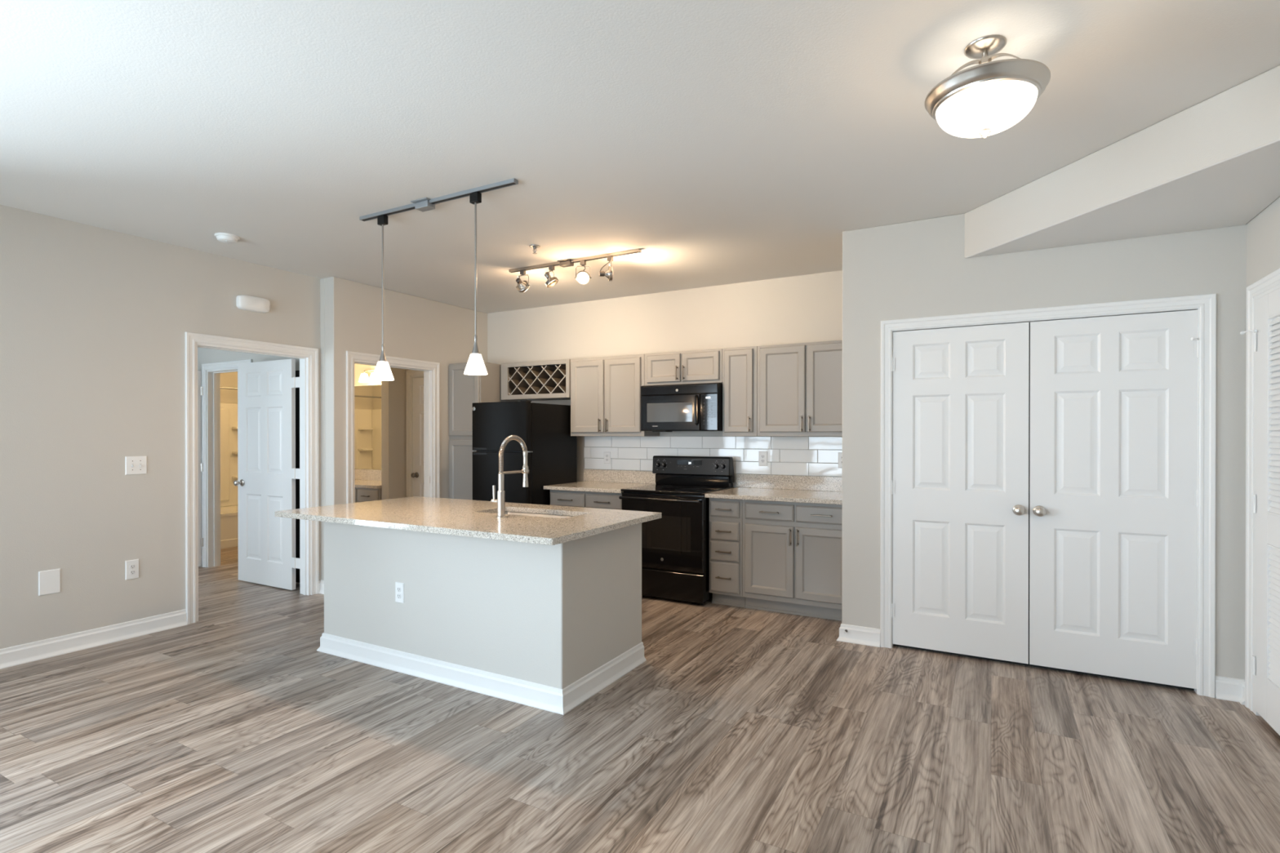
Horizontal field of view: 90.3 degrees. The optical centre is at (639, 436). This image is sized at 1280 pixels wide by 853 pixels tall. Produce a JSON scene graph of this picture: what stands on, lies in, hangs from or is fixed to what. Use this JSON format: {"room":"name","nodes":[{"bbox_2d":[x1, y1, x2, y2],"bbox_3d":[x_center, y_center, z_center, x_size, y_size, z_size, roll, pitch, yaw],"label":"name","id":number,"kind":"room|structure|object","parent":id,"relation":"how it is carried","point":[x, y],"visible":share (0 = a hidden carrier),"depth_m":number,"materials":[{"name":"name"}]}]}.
{"room":"open-plan kitchen","nodes":[
{"label":"open-plan kitchen","id":0,"kind":"room"},
{"bbox_2d":[0,204,320,648],"bbox_3d":[-4.109,-0.001,3.296,0.120,2.740,5.240,0,0,29],"label":"wall","id":1,"kind":"structure","parent":0,"point":[95,322],"depth_m":4.18,"materials":[{"name":"grey paint"}]},
{"bbox_2d":[38,568,60,595],"bbox_3d":[-3.671,0.903,3.961,0.006,0.150,0.105,0,0,29],"label":"blank cover plate","id":2,"kind":"object","parent":1,"relation":"attached to","point":[49,581],"visible":1,"depth_m":3.96,"materials":[{"name":"white plastic"}]},
{"bbox_2d":[0,608,187,669],"bbox_3d":[-4.273,1.314,2.850,0.028,0.112,4.052,0,0,29],"label":"baseboard","id":3,"kind":"structure","parent":1,"relation":"attached to","point":[25,653],"depth_m":4.12,"materials":[{"name":"white paint"}]},
{"bbox_2d":[124,559,138,580],"bbox_3d":[-3.460,0.904,4.341,0.010,0.130,0.078,0,0,29],"label":"wall outlet","id":4,"kind":"object","parent":1,"relation":"attached to","point":[131,566],"visible":1,"depth_m":4.34,"materials":[{"name":"white plastic"}]},
{"bbox_2d":[124,456,146,475],"bbox_3d":[-3.443,0.195,4.358,0.019,0.125,0.125,0,0,29],"label":"light switch","id":5,"kind":"object","parent":1,"relation":"attached to","point":[133,464],"visible":1,"depth_m":4.36,"materials":[{"name":"white plastic"}]},
{"bbox_2d":[185,332,319,624],"bbox_3d":[-3.107,0.299,5.112,0.158,2.126,1.037,0,0,29],"label":"door frame","id":6,"kind":"structure","parent":1,"relation":"attached to","point":[308,357],"depth_m":5.23,"materials":[{"name":"white paint"}]},
{"bbox_2d":[235,294,270,312],"bbox_3d":[-3.049,-1.050,5.032,0.054,0.114,0.244,0,0,29],"label":"door chime","id":7,"kind":"object","parent":1,"relation":"attached to","point":[253,304],"visible":1,"depth_m":5.00,"materials":[{"name":"white plastic"}]},
{"bbox_2d":[233,359,299,590],"bbox_3d":[-3.348,0.331,5.776,0.985,2.035,0.178,0,0,29],"label":"door","id":8,"kind":"structure","parent":1,"relation":"in","point":[268,473],"depth_m":5.78,"materials":[{"name":"white paint"}]},
{"bbox_2d":[197,347,299,584],"bbox_3d":[-4.433,-0.013,6.651,4.050,2.740,0.120,0,0,29],"label":"wall","id":9,"kind":"structure","parent":0,"point":[205,356],"depth_m":6.48,"materials":[{"name":"grey paint"}]},
{"bbox_2d":[197,370,203,566],"bbox_3d":[-4.747,0.331,6.314,0.057,2.030,0.760,0,0,29],"label":"door","id":10,"kind":"structure","parent":9,"relation":"in","point":[200,389],"depth_m":6.61,"materials":[{"name":"white paint"}]},
{"bbox_2d":[201,359,253,567],"bbox_3d":[-4.146,0.300,6.483,0.887,2.116,0.140,0,0,29],"label":"door frame","id":11,"kind":"structure","parent":9,"relation":"attached to","point":[211,372],"depth_m":6.63,"materials":[{"name":"white paint"}]},
{"bbox_2d":[295,370,299,582],"bbox_3d":[-3.200,0.365,5.894,0.460,1.950,0.014,0,0,29],"label":"door gap","id":12,"kind":"object","parent":9,"relation":"attached to","point":[297,372],"depth_m":5.86,"materials":[{"name":"black"}]},
{"bbox_2d":[220,363,381,470],"bbox_3d":[-4.773,-0.011,6.034,4.050,2.740,5.150,0,0,29],"label":"wall","id":13,"kind":"structure","parent":0,"point":[228,379],"depth_m":8.53,"materials":[{"name":"grey paint"}]},
{"bbox_2d":[220,386,237,389],"bbox_3d":[-4.963,-0.598,7.975,0.060,0.059,1.682,0,0,29],"label":"shower rod","id":14,"kind":"object","parent":13,"relation":"attached to","point":[224,388],"visible":0.02,"depth_m":7.80,"materials":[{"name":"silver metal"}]},
{"bbox_2d":[318,579,324,594],"bbox_3d":[-2.678,1.305,5.552,0.208,0.112,0.152,0,0,29],"label":"baseboard","id":15,"kind":"structure","parent":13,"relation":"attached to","point":[321,591],"depth_m":5.54,"materials":[{"name":"white paint"}]},
{"bbox_2d":[354,384,381,470],"bbox_3d":[-3.418,-0.119,8.085,1.600,1.068,0.006,0,0,29],"label":"vanity mirror","id":16,"kind":"object","parent":13,"relation":"attached to","point":[367,398],"visible":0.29,"depth_m":8.11,"materials":[{"name":"silver mirror"}]},
{"bbox_2d":[355,487,381,502],"bbox_3d":[-3.550,0.930,7.831,1.618,0.686,0.584,0,0,29],"label":"bathroom vanity","id":17,"kind":"object","parent":13,"relation":"attached to","point":[362,495],"visible":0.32,"depth_m":7.31,"materials":[{"name":"grey paint"}]},
{"bbox_2d":[355,469,381,488],"bbox_3d":[-3.550,0.502,7.847,1.640,0.168,0.554,0,0,29],"label":"countertop","id":18,"kind":"structure","parent":17,"relation":"on","point":[364,478],"depth_m":8.01,"materials":[{"name":"stone"}]},
{"bbox_2d":[358,368,381,382],"bbox_3d":[-3.304,-0.765,7.911,0.606,0.165,0.195,0,0,29],"label":"vanity light","id":19,"kind":"object","parent":13,"relation":"attached to","point":[364,378],"visible":0.43,"depth_m":7.92,"materials":[{"name":"silver metal"}]},
{"bbox_2d":[381,367,407,499],"bbox_3d":[-2.377,-0.015,7.224,1.005,2.740,0.510,0,0,29],"label":"wall","id":20,"kind":"structure","parent":0,"point":[393,392],"depth_m":7.24,"materials":[{"name":"grey paint"}]},
{"bbox_2d":[405,369,423,497],"bbox_3d":[-2.296,0.292,7.221,0.892,2.126,0.119,0,0,29],"label":"door frame","id":21,"kind":"structure","parent":20,"relation":"attached to","point":[410,374],"depth_m":7.37,"materials":[{"name":"white paint"}]},
{"bbox_2d":[411,377,423,497],"bbox_3d":[-2.322,0.331,7.175,0.716,2.025,0.106,0,0,29],"label":"door","id":22,"kind":"structure","parent":20,"relation":"in","point":[417,474],"depth_m":7.32,"materials":[{"name":"white paint"}]},
{"bbox_2d":[320,276,487,580],"bbox_3d":[-2.302,-0.012,6.383,0.300,2.740,1.910,0,0,29],"label":"wall","id":23,"kind":"structure","parent":0,"point":[415,327],"depth_m":5.83,"materials":[{"name":"grey paint"}]},
{"bbox_2d":[346,351,439,503],"bbox_3d":[-2.369,0.302,6.076,0.158,2.113,1.066,0,0,29],"label":"door frame","id":24,"kind":"structure","parent":23,"relation":"attached to","point":[431,370],"depth_m":6.44,"materials":[{"name":"white paint"}]},
{"bbox_2d":[0,0,1279,313],"bbox_3d":[-2.621,-1.421,3.213,10.700,0.100,8.300,0,0,29],"label":"ceiling","id":25,"kind":"structure","parent":0,"point":[723,142],"depth_m":2.73,"materials":[{"name":"white paint"}]},
{"bbox_2d":[214,232,239,244],"bbox_3d":[-2.828,-1.353,4.361,0.144,0.044,0.144,0,0,29],"label":"smoke detector","id":26,"kind":"object","parent":25,"relation":"attached to","point":[224,237],"visible":1,"depth_m":4.32,"materials":[{"name":"white plastic"}]},
{"bbox_2d":[359,177,518,222],"bbox_3d":[-1.201,-1.352,3.691,1.237,0.042,0.104,0,0,29],"label":"track","id":27,"kind":"object","parent":25,"relation":"attached to","point":[424,204],"visible":1,"depth_m":3.67,"materials":[{"name":"silver metal"}]},
{"bbox_2d":[371,214,394,380],"bbox_3d":[-1.574,-0.851,3.899,0.129,1.004,0.129,0,0,29],"label":"pendant light","id":28,"kind":"object","parent":27,"relation":"hanging from","point":[382,371],"visible":1,"depth_m":3.89,"materials":[{"name":"white glass"}]},
{"bbox_2d":[378,343,386,361],"bbox_3d":[-1.574,-0.514,3.900,0.047,0.109,0.047,0,0,29],"label":"socket","id":29,"kind":"object","parent":28,"relation":"attached to","point":[382,358],"depth_m":3.89,"materials":[{"name":"grey metal"}]},
{"bbox_2d":[463,191,487,375],"bbox_3d":[-0.912,-0.850,3.533,0.129,1.004,0.129,0,0,29],"label":"pendant light","id":30,"kind":"object","parent":27,"relation":"hanging from","point":[475,366],"visible":1,"depth_m":3.52,"materials":[{"name":"white glass"}]},
{"bbox_2d":[471,334,479,353],"bbox_3d":[-0.911,-0.513,3.534,0.047,0.109,0.047,0,0,29],"label":"socket","id":31,"kind":"object","parent":30,"relation":"attached to","point":[475,349],"depth_m":3.52,"materials":[{"name":"grey metal"}]},
{"bbox_2d":[528,244,540,253],"bbox_3d":[-0.759,-1.349,4.595,0.080,0.054,0.080,0,0,29],"label":"sprinkler","id":32,"kind":"object","parent":25,"relation":"attached to","point":[534,246],"visible":1,"depth_m":4.59,"materials":[{"name":"silver metal"}]},
{"bbox_2d":[508,248,641,272],"bbox_3d":[-0.535,-1.357,4.965,1.228,0.040,0.090,0,0,29],"label":"track","id":33,"kind":"object","parent":25,"relation":"attached to","point":[568,262],"visible":1,"depth_m":4.94,"materials":[{"name":"silver metal"}]},
{"bbox_2d":[515,270,529,292],"bbox_3d":[-0.959,-1.266,5.188,0.114,0.182,0.114,0,0,-20],"label":"track spotlight","id":34,"kind":"object","parent":33,"relation":"attached to","point":[522,286],"visible":1,"depth_m":5.17,"materials":[{"name":"silver metal"}]},
{"bbox_2d":[515,277,522,284],"bbox_3d":[-0.979,-1.259,5.148,0.042,0.050,0.050,0,0,29],"label":"socket","id":35,"kind":"object","parent":34,"relation":"attached to","point":[518,281],"depth_m":5.13,"materials":[{"name":"silver metal"}]},
{"bbox_2d":[544,265,558,288],"bbox_3d":[-0.701,-1.272,5.057,0.108,0.170,0.107,0,0,-38],"label":"track spotlight","id":36,"kind":"object","parent":33,"relation":"attached to","point":[551,282],"visible":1,"depth_m":5.05,"materials":[{"name":"silver metal"}]},
{"bbox_2d":[544,272,551,279],"bbox_3d":[-0.735,-1.280,5.064,0.050,0.051,0.040,0,0,11],"label":"socket","id":37,"kind":"object","parent":36,"relation":"attached to","point":[547,275],"depth_m":5.05,"materials":[{"name":"silver metal"}]},
{"bbox_2d":[574,260,591,284],"bbox_3d":[-0.440,-1.267,4.918,0.110,0.179,0.112,0,0,-39],"label":"track spotlight","id":38,"kind":"object","parent":33,"relation":"attached to","point":[583,277],"visible":1,"depth_m":4.91,"materials":[{"name":"silver metal"}]},
{"bbox_2d":[599,256,613,281],"bbox_3d":[-0.240,-1.264,4.796,0.119,0.184,0.118,0,0,29],"label":"track spotlight","id":39,"kind":"object","parent":33,"relation":"attached to","point":[608,273],"visible":1,"depth_m":4.77,"materials":[{"name":"silver metal"}]},
{"bbox_2d":[599,271,604,276],"bbox_3d":[-0.286,-1.225,4.783,0.039,0.041,0.040,0,0,-10],"label":"socket","id":40,"kind":"object","parent":39,"relation":"attached to","point":[602,273],"depth_m":4.77,"materials":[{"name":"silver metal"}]},
{"bbox_2d":[924,34,1050,137],"bbox_3d":[1.209,-1.208,2.231,0.387,0.321,0.387,0,0,29],"label":"ceiling lamp","id":41,"kind":"object","parent":25,"relation":"attached to","point":[985,99],"visible":1,"depth_m":2.14,"materials":[{"name":"silver metal"}]},
{"bbox_2d":[0,546,1279,852],"bbox_3d":[-2.621,1.394,3.223,10.700,0.050,8.300,0,0,29],"label":"floor","id":42,"kind":"structure","parent":0,"point":[740,730],"depth_m":2.78,"materials":[{"name":"plastic"}]},
{"bbox_2d":[220,505,238,549],"bbox_3d":[-5.284,1.142,8.153,0.852,0.420,1.640,0,0,29],"label":"bathtub","id":43,"kind":"object","parent":42,"relation":"on","point":[228,514],"visible":0.02,"depth_m":7.79,"materials":[{"name":"white ceramic"}]},
{"bbox_2d":[220,403,238,506],"bbox_3d":[-5.290,0.242,8.159,0.848,1.380,1.680,0,0,29],"label":"shower surround","id":44,"kind":"object","parent":43,"relation":"on","point":[228,411],"visible":0.15,"depth_m":8.54,"materials":[{"name":"white plastic"}]},
{"bbox_2d":[316,521,646,715],"bbox_3d":[-1.012,0.928,3.975,1.927,0.876,0.861,0,0,29],"label":"kitchen island","id":45,"kind":"object","parent":42,"relation":"on","point":[544,627],"visible":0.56,"depth_m":3.52,"materials":[{"name":"grey paint"}]},
{"bbox_2d":[395,582,404,603],"bbox_3d":[-1.409,0.913,3.728,0.072,0.117,0.010,0,0,29],"label":"wall outlet","id":46,"kind":"object","parent":45,"relation":"attached to","point":[399,587],"visible":1,"depth_m":3.72,"materials":[{"name":"white plastic"}]},
{"bbox_2d":[275,496,661,545],"bbox_3d":[-1.059,0.474,3.887,2.120,0.032,1.100,0,0,29],"label":"island countertop","id":47,"kind":"structure","parent":45,"relation":"on","point":[455,517],"depth_m":3.61,"materials":[{"name":"stone"}]},
{"bbox_2d":[490,435,528,517],"bbox_3d":[-0.759,0.225,3.739,0.090,0.469,0.264,0,0,29],"label":"kitchen faucet","id":48,"kind":"object","parent":47,"relation":"on","point":[500,501],"visible":1,"depth_m":3.64,"materials":[{"name":"silver metal"}]},
{"bbox_2d":[496,511,573,518],"bbox_3d":[-0.654,0.592,3.881,0.723,0.202,0.358,0,0,29],"label":"sink","id":49,"kind":"object","parent":47,"relation":"in","point":[506,513],"visible":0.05,"depth_m":4.06,"materials":[{"name":"silver metal"}]},
{"bbox_2d":[448,362,518,500],"bbox_3d":[-1.662,0.297,6.778,0.436,2.118,0.599,0,0,29],"label":"pantry cabinet","id":50,"kind":"object","parent":42,"relation":"on","point":[464,390],"visible":0.38,"depth_m":6.54,"materials":[{"name":"grey paint"}]},
{"bbox_2d":[472,400,577,505],"bbox_3d":[-1.110,0.513,6.171,0.665,1.690,0.796,0,0,29],"label":"refrigerator","id":51,"kind":"object","parent":42,"relation":"on","point":[544,428],"visible":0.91,"depth_m":5.86,"materials":[{"name":"black metal"}]},
{"bbox_2d":[550,489,622,510],"bbox_3d":[-0.340,0.921,5.993,0.815,0.876,0.699,0,0,29],"label":"base cabinet","id":52,"kind":"object","parent":42,"relation":"on","point":[607,500],"visible":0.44,"depth_m":5.72,"materials":[{"name":"grey paint"}]},
{"bbox_2d":[543,469,655,493],"bbox_3d":[-0.364,0.406,5.988,0.860,0.152,0.729,0,0,29],"label":"countertop","id":53,"kind":"structure","parent":52,"relation":"on","point":[609,481],"depth_m":6.16,"materials":[{"name":"stone"}]},
{"bbox_2d":[618,455,734,604],"bbox_3d":[0.328,0.769,5.548,0.764,1.182,0.774,0,0,29],"label":"electric range","id":54,"kind":"object","parent":42,"relation":"on","point":[675,546],"visible":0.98,"depth_m":5.26,"materials":[{"name":"black metal"}]},
{"bbox_2d":[620,484,730,494],"bbox_3d":[0.316,0.453,5.526,0.758,0.018,0.622,0,0,29],"label":"cooktop","id":55,"kind":"object","parent":54,"relation":"in","point":[654,489],"depth_m":5.42,"materials":[{"name":"black"}]},
{"bbox_2d":[709,497,745,607],"bbox_3d":[0.825,0.923,5.350,0.281,0.876,0.699,0,0,29],"label":"base cabinet","id":56,"kind":"object","parent":42,"relation":"on","point":[725,514],"visible":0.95,"depth_m":5.08,"materials":[{"name":"grey paint"}]},
{"bbox_2d":[742,499,841,621],"bbox_3d":[1.317,0.924,5.078,0.840,0.876,0.699,0,0,29],"label":"base cabinet","id":57,"kind":"object","parent":42,"relation":"on","point":[792,551],"visible":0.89,"depth_m":4.82,"materials":[{"name":"grey paint"}]},
{"bbox_2d":[704,473,842,504],"bbox_3d":[1.185,0.409,5.132,1.125,0.152,0.729,0,0,29],"label":"countertop","id":58,"kind":"structure","parent":57,"relation":"on","point":[784,488],"depth_m":5.30,"materials":[{"name":"stone"}]},
{"bbox_2d":[487,270,842,488],"bbox_3d":[0.102,-0.012,6.215,4.312,2.740,0.120,0,0,29],"label":"wall","id":59,"kind":"structure","parent":0,"point":[808,308],"depth_m":6.01,"materials":[{"name":"grey paint"}]},
{"bbox_2d":[501,359,570,400],"bbox_3d":[-0.988,-0.573,6.556,0.863,0.376,0.331,0,0,29],"label":"wine rack cabinet","id":60,"kind":"object","parent":59,"relation":"attached to","point":[549,380],"visible":0.88,"depth_m":6.46,"materials":[{"name":"grey paint"}]},
{"bbox_2d":[570,354,659,435],"bbox_3d":[-0.258,-0.384,6.133,0.820,0.752,0.366,0,0,29],"label":"upper cabinet","id":61,"kind":"object","parent":59,"relation":"attached to","point":[606,391],"visible":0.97,"depth_m":5.99,"materials":[{"name":"grey paint"}]},
{"bbox_2d":[644,348,722,385],"bbox_3d":[0.434,-0.612,5.750,0.758,0.292,0.366,0,0,29],"label":"upper cabinet","id":62,"kind":"object","parent":59,"relation":"attached to","point":[705,366],"visible":0.93,"depth_m":5.61,"materials":[{"name":"grey paint"}]},
{"bbox_2d":[640,382,722,431],"bbox_3d":[0.412,-0.253,5.713,0.749,0.418,0.432,0,0,29],"label":"microwave","id":63,"kind":"object","parent":62,"relation":"attached to","point":[685,406],"visible":0.98,"depth_m":5.54,"materials":[{"name":"black plastic"}]},
{"bbox_2d":[584,435,842,476],"bbox_3d":[0.640,0.161,5.842,2.765,0.336,0.012,0,0,29],"label":"tile backsplash","id":64,"kind":"structure","parent":59,"relation":"attached to","point":[786,455],"depth_m":5.73,"materials":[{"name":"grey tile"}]},
{"bbox_2d":[604,452,610,463],"bbox_3d":[-0.328,0.210,6.366,0.078,0.117,0.010,0,0,29],"label":"wall outlet","id":65,"kind":"object","parent":64,"relation":"attached to","point":[606,455],"visible":1,"depth_m":6.36,"materials":[{"name":"white plastic"}]},
{"bbox_2d":[758,451,767,466],"bbox_3d":[1.079,0.192,5.589,0.078,0.130,0.010,0,0,29],"label":"wall outlet","id":66,"kind":"object","parent":64,"relation":"attached to","point":[762,455],"visible":1,"depth_m":5.59,"materials":[{"name":"white plastic"}]},
{"bbox_2d":[838,452,842,467],"bbox_3d":[1.675,0.193,5.260,0.078,0.130,0.010,0,0,29],"label":"wall outlet","id":67,"kind":"object","parent":64,"relation":"attached to","point":[840,454],"visible":0.3,"depth_m":5.27,"materials":[{"name":"white plastic"}]},
{"bbox_2d":[722,346,757,435],"bbox_3d":[0.902,-0.381,5.493,0.307,0.752,0.366,0,0,29],"label":"upper cabinet","id":68,"kind":"object","parent":59,"relation":"attached to","point":[740,365],"visible":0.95,"depth_m":5.37,"materials":[{"name":"grey paint"}]},
{"bbox_2d":[757,340,842,436],"bbox_3d":[1.402,-0.381,5.217,0.830,0.752,0.366,0,0,29],"label":"upper cabinet","id":69,"kind":"object","parent":59,"relation":"attached to","point":[800,384],"visible":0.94,"depth_m":5.11,"materials":[{"name":"grey paint"}]},
{"bbox_2d":[841,213,1246,679],"bbox_3d":[2.321,-0.004,3.801,2.146,2.740,0.120,0,0,29],"label":"wall","id":70,"kind":"structure","parent":0,"point":[917,268],"depth_m":3.81,"materials":[{"name":"grey paint"}]},
{"bbox_2d":[891,322,1029,663],"bbox_3d":[1.946,0.332,3.927,0.771,2.018,0.106,0,0,29],"label":"door","id":71,"kind":"structure","parent":70,"relation":"in","point":[960,482],"depth_m":3.93,"materials":[{"name":"white paint"}]},
{"bbox_2d":[893,322,1194,690],"bbox_3d":[2.325,0.340,3.801,1.527,2.052,0.010,0,0,29],"label":"closet interior","id":72,"kind":"object","parent":70,"relation":"attached to","point":[1011,662],"visible":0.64,"depth_m":3.80,"materials":[{"name":"black"}]},
{"bbox_2d":[880,293,1216,697],"bbox_3d":[2.320,0.307,3.793,1.659,2.118,0.139,0,0,29],"label":"door frame","id":73,"kind":"structure","parent":70,"relation":"attached to","point":[1205,304],"depth_m":3.43,"materials":[{"name":"white paint"}]},
{"bbox_2d":[1029,310,1199,688],"bbox_3d":[2.630,0.333,3.550,0.778,2.018,0.106,0,0,29],"label":"door","id":74,"kind":"structure","parent":70,"relation":"in","point":[1114,493],"depth_m":3.56,"materials":[{"name":"white paint"}]},
{"bbox_2d":[1215,675,1244,705],"bbox_3d":[3.061,1.312,3.295,0.118,0.112,0.060,0,0,29],"label":"baseboard","id":75,"kind":"structure","parent":70,"relation":"attached to","point":[1229,689],"depth_m":3.31,"materials":[{"name":"white paint"}]},
{"bbox_2d":[964,65,1279,257],"bbox_3d":[2.209,-1.231,2.962,1.295,0.279,1.451,0,0,29],"label":"soffit","id":76,"kind":"structure","parent":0,"point":[1214,162],"depth_m":2.93,"materials":[{"name":"grey paint"}]},
{"bbox_2d":[1244,196,1279,620],"bbox_3d":[1.703,0.008,0.585,0.120,2.740,6.110,0,0,29],"label":"wall","id":77,"kind":"structure","parent":0,"point":[1263,231],"depth_m":3.09,"materials":[{"name":"grey paint"}]},
{"bbox_2d":[1240,288,1279,735],"bbox_3d":[2.885,0.344,2.761,0.212,2.052,0.970,0,0,29],"label":"door","id":78,"kind":"structure","parent":77,"relation":"in","point":[1266,340],"depth_m":2.98,"materials":[{"name":"white paint"}]},
{"bbox_2d":[1244,267,1279,715],"bbox_3d":[2.904,0.306,2.781,0.139,2.128,0.957,0,0,29],"label":"door frame","id":79,"kind":"structure","parent":77,"relation":"attached to","point":[1270,282],"depth_m":3.17,"materials":[{"name":"white paint"}]},
{"bbox_3d":[1.686,-0.007,4.746,0.120,2.740,0.920,0,0,29],"label":"wall partition","id":80,"kind":"structure","parent":0,"visible":0},
{"bbox_2d":[836,623,879,647],"bbox_3d":[1.545,1.308,4.396,0.273,0.112,0.458,0,0,29],"label":"baseboard","id":81,"kind":"structure","parent":80,"relation":"attached to","point":[866,636],"depth_m":4.20,"materials":[{"name":"white paint"}]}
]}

